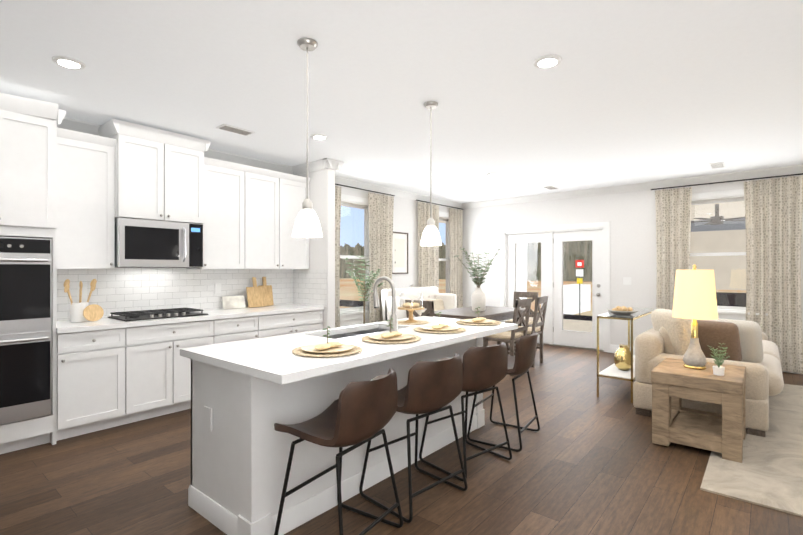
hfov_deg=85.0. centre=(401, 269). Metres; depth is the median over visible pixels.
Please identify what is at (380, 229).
curtain
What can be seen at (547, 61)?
recessed light
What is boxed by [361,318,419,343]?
place setting
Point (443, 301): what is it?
settee
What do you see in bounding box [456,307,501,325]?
place setting
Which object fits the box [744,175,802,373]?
curtain
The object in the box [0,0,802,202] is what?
ceiling
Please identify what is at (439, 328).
place setting
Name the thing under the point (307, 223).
pendant light
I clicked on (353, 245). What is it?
backdrop
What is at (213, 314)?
countertop
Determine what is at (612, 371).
console table
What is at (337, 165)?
crown molding
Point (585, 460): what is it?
floor
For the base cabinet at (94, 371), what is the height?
0.876 m
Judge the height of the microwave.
0.449 m
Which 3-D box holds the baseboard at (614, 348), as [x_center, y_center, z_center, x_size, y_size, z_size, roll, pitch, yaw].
[5.537,1.313,5.527,5.420,0.135,0.016,0,0,40]
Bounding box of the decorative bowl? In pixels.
[607,306,636,314]
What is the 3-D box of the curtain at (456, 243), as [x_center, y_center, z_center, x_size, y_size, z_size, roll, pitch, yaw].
[1.109,0.074,8.876,0.079,2.580,0.450,0,0,40]
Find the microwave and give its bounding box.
[115,218,202,267]
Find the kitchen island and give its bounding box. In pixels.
[188,336,484,534]
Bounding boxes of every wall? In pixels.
[297,168,334,328]
[335,185,460,326]
[461,175,802,346]
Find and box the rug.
[700,384,802,516]
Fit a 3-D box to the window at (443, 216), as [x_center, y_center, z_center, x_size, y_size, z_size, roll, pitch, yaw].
[0.712,-0.174,8.589,0.210,1.895,1.110,0,0,40]
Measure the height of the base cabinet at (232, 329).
0.876 m
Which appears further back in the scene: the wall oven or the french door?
the french door
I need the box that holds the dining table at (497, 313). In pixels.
[422,306,524,346]
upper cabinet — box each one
[0,101,59,240]
[52,128,115,268]
[100,119,207,224]
[184,158,251,268]
[252,167,309,268]
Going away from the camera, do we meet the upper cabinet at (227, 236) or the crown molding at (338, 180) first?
the upper cabinet at (227, 236)
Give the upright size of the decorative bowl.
0.091 m
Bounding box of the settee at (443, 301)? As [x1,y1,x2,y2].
[381,286,456,320]
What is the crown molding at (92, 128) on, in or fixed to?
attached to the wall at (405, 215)
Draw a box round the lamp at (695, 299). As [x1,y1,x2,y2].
[672,264,717,369]
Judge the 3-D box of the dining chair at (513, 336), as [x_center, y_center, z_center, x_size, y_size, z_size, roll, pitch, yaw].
[1.428,0.889,5.906,0.506,0.985,0.440,0,0,40]
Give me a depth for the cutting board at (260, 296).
5.38 m
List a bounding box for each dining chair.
[405,300,434,317]
[483,298,531,376]
[504,292,537,350]
[505,296,547,367]
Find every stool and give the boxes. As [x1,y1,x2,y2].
[274,368,402,534]
[359,353,467,522]
[419,341,511,480]
[467,331,539,451]
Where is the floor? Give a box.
[0,340,802,534]
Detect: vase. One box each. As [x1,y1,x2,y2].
[454,248,499,310]
[614,344,633,370]
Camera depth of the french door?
7.83 m
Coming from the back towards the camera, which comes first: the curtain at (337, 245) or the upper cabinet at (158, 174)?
the curtain at (337, 245)
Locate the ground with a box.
[340,278,745,331]
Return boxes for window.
[338,194,375,320]
[439,211,449,293]
[690,189,767,319]
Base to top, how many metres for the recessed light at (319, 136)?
0.015 m
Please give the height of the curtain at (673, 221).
2.580 m
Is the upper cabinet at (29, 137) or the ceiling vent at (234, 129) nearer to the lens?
the upper cabinet at (29, 137)
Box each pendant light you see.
[292,38,322,236]
[420,101,441,245]
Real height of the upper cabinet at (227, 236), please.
1.181 m
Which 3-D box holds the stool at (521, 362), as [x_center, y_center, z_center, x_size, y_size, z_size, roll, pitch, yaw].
[0.855,0.943,3.605,0.518,0.868,0.509,0,0,33]
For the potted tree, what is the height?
1.587 m
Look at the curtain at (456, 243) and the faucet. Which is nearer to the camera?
the faucet
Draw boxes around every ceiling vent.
[216,124,254,135]
[542,185,558,189]
[708,162,725,168]
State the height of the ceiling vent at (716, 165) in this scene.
0.014 m
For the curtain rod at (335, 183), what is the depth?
6.84 m
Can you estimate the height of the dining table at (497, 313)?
0.760 m
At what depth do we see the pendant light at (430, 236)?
3.57 m
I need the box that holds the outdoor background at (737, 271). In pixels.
[340,201,745,320]
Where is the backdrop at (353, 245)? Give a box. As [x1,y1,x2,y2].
[340,206,591,281]
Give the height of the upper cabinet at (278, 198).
1.181 m
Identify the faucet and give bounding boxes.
[373,276,398,331]
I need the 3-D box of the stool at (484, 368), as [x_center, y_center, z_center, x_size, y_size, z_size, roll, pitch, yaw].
[0.465,0.943,3.138,0.509,0.868,0.518,0,0,-40]
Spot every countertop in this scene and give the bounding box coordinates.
[51,305,323,332]
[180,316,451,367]
[216,320,517,383]
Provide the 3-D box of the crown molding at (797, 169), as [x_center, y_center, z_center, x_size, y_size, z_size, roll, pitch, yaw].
[4.381,-1.306,6.454,8.260,0.105,0.078,0,0,40]
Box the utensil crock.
[64,279,103,321]
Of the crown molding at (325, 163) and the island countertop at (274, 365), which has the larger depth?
the crown molding at (325, 163)
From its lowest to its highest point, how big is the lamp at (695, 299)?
0.838 m
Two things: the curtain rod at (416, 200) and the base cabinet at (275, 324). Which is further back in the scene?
the curtain rod at (416, 200)
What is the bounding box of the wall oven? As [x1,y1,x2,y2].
[0,237,51,424]
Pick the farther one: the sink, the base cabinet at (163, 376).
the base cabinet at (163, 376)
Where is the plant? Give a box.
[707,343,729,375]
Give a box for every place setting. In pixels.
[292,326,362,356]
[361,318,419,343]
[413,312,465,333]
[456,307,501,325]
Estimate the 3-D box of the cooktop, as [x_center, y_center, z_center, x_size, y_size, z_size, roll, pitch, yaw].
[-2.382,0.439,4.313,0.480,0.050,0.750,0,0,40]
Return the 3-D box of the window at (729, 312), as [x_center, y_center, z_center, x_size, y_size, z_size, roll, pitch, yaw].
[4.606,-0.206,6.387,1.160,1.835,0.210,0,0,40]
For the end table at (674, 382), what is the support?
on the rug
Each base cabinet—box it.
[36,325,135,444]
[136,321,219,421]
[220,317,263,342]
[264,309,323,336]
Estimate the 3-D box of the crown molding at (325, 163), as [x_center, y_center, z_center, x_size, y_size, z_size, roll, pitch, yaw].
[-1.141,-1.306,5.599,0.678,0.105,0.088,0,0,40]
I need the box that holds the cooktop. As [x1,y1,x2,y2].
[108,308,207,320]
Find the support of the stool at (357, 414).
on the floor
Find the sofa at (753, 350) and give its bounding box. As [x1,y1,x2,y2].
[633,309,783,436]
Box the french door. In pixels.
[500,222,609,352]
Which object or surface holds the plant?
on the end table at (674, 382)
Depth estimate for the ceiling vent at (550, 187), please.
7.22 m
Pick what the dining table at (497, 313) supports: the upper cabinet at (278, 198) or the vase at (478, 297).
the vase at (478, 297)
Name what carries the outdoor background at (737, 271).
on the ground
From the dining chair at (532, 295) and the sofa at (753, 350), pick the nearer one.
the sofa at (753, 350)
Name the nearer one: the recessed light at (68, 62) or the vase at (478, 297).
the recessed light at (68, 62)
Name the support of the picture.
attached to the wall at (405, 215)
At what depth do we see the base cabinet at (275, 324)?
5.15 m
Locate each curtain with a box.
[335,186,340,327]
[368,192,393,322]
[417,202,438,292]
[449,208,462,307]
[655,187,691,309]
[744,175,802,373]
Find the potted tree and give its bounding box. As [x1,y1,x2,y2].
[344,255,382,323]
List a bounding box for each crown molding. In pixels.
[57,117,292,174]
[293,158,332,174]
[332,160,343,170]
[335,176,460,207]
[461,165,802,208]
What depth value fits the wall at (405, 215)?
7.75 m
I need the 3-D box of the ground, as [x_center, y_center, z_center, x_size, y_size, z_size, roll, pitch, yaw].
[13.117,1.578,30.928,100.000,0.250,75.600,0,0,40]
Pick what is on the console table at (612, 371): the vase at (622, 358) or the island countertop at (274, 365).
the vase at (622, 358)
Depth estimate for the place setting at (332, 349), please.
2.42 m
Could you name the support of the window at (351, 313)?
in the wall at (405, 215)
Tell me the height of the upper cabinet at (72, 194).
1.181 m
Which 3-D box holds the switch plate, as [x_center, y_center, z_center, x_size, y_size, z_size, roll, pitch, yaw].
[3.658,0.192,7.100,0.120,0.120,0.008,0,0,40]
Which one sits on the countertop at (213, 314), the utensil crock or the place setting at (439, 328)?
the utensil crock
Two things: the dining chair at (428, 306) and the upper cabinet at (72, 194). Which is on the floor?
the dining chair at (428, 306)
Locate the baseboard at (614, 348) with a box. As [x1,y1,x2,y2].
[610,344,799,373]
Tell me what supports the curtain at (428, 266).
hanging from the curtain rod at (416, 200)
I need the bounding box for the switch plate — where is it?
[623,277,630,284]
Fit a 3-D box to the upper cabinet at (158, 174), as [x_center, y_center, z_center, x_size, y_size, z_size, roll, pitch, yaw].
[-2.457,-0.903,4.378,0.417,0.865,0.790,0,0,40]
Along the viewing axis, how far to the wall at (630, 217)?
7.24 m
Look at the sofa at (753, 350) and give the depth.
4.03 m
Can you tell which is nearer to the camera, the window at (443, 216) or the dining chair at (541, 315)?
the dining chair at (541, 315)
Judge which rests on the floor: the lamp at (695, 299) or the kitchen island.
the kitchen island
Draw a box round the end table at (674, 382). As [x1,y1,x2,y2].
[651,358,745,462]
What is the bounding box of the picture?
[392,232,407,273]
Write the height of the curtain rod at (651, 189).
0.018 m
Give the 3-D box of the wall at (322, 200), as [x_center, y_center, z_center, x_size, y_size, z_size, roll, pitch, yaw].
[-1.149,0.011,5.727,0.700,2.740,0.120,0,0,40]
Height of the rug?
0.012 m
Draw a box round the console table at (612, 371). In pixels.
[597,307,656,402]
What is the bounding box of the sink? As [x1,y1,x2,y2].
[324,328,387,339]
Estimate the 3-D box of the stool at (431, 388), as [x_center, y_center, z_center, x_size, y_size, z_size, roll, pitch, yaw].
[0.081,0.942,2.678,0.509,0.868,0.518,0,0,-44]
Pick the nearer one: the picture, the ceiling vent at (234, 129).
the ceiling vent at (234, 129)
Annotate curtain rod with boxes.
[335,183,394,195]
[416,200,462,209]
[651,173,802,189]
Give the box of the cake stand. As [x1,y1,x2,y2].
[397,285,428,324]
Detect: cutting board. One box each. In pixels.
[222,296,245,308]
[246,277,273,307]
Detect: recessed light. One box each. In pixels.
[52,56,85,69]
[310,134,327,139]
[533,54,561,68]

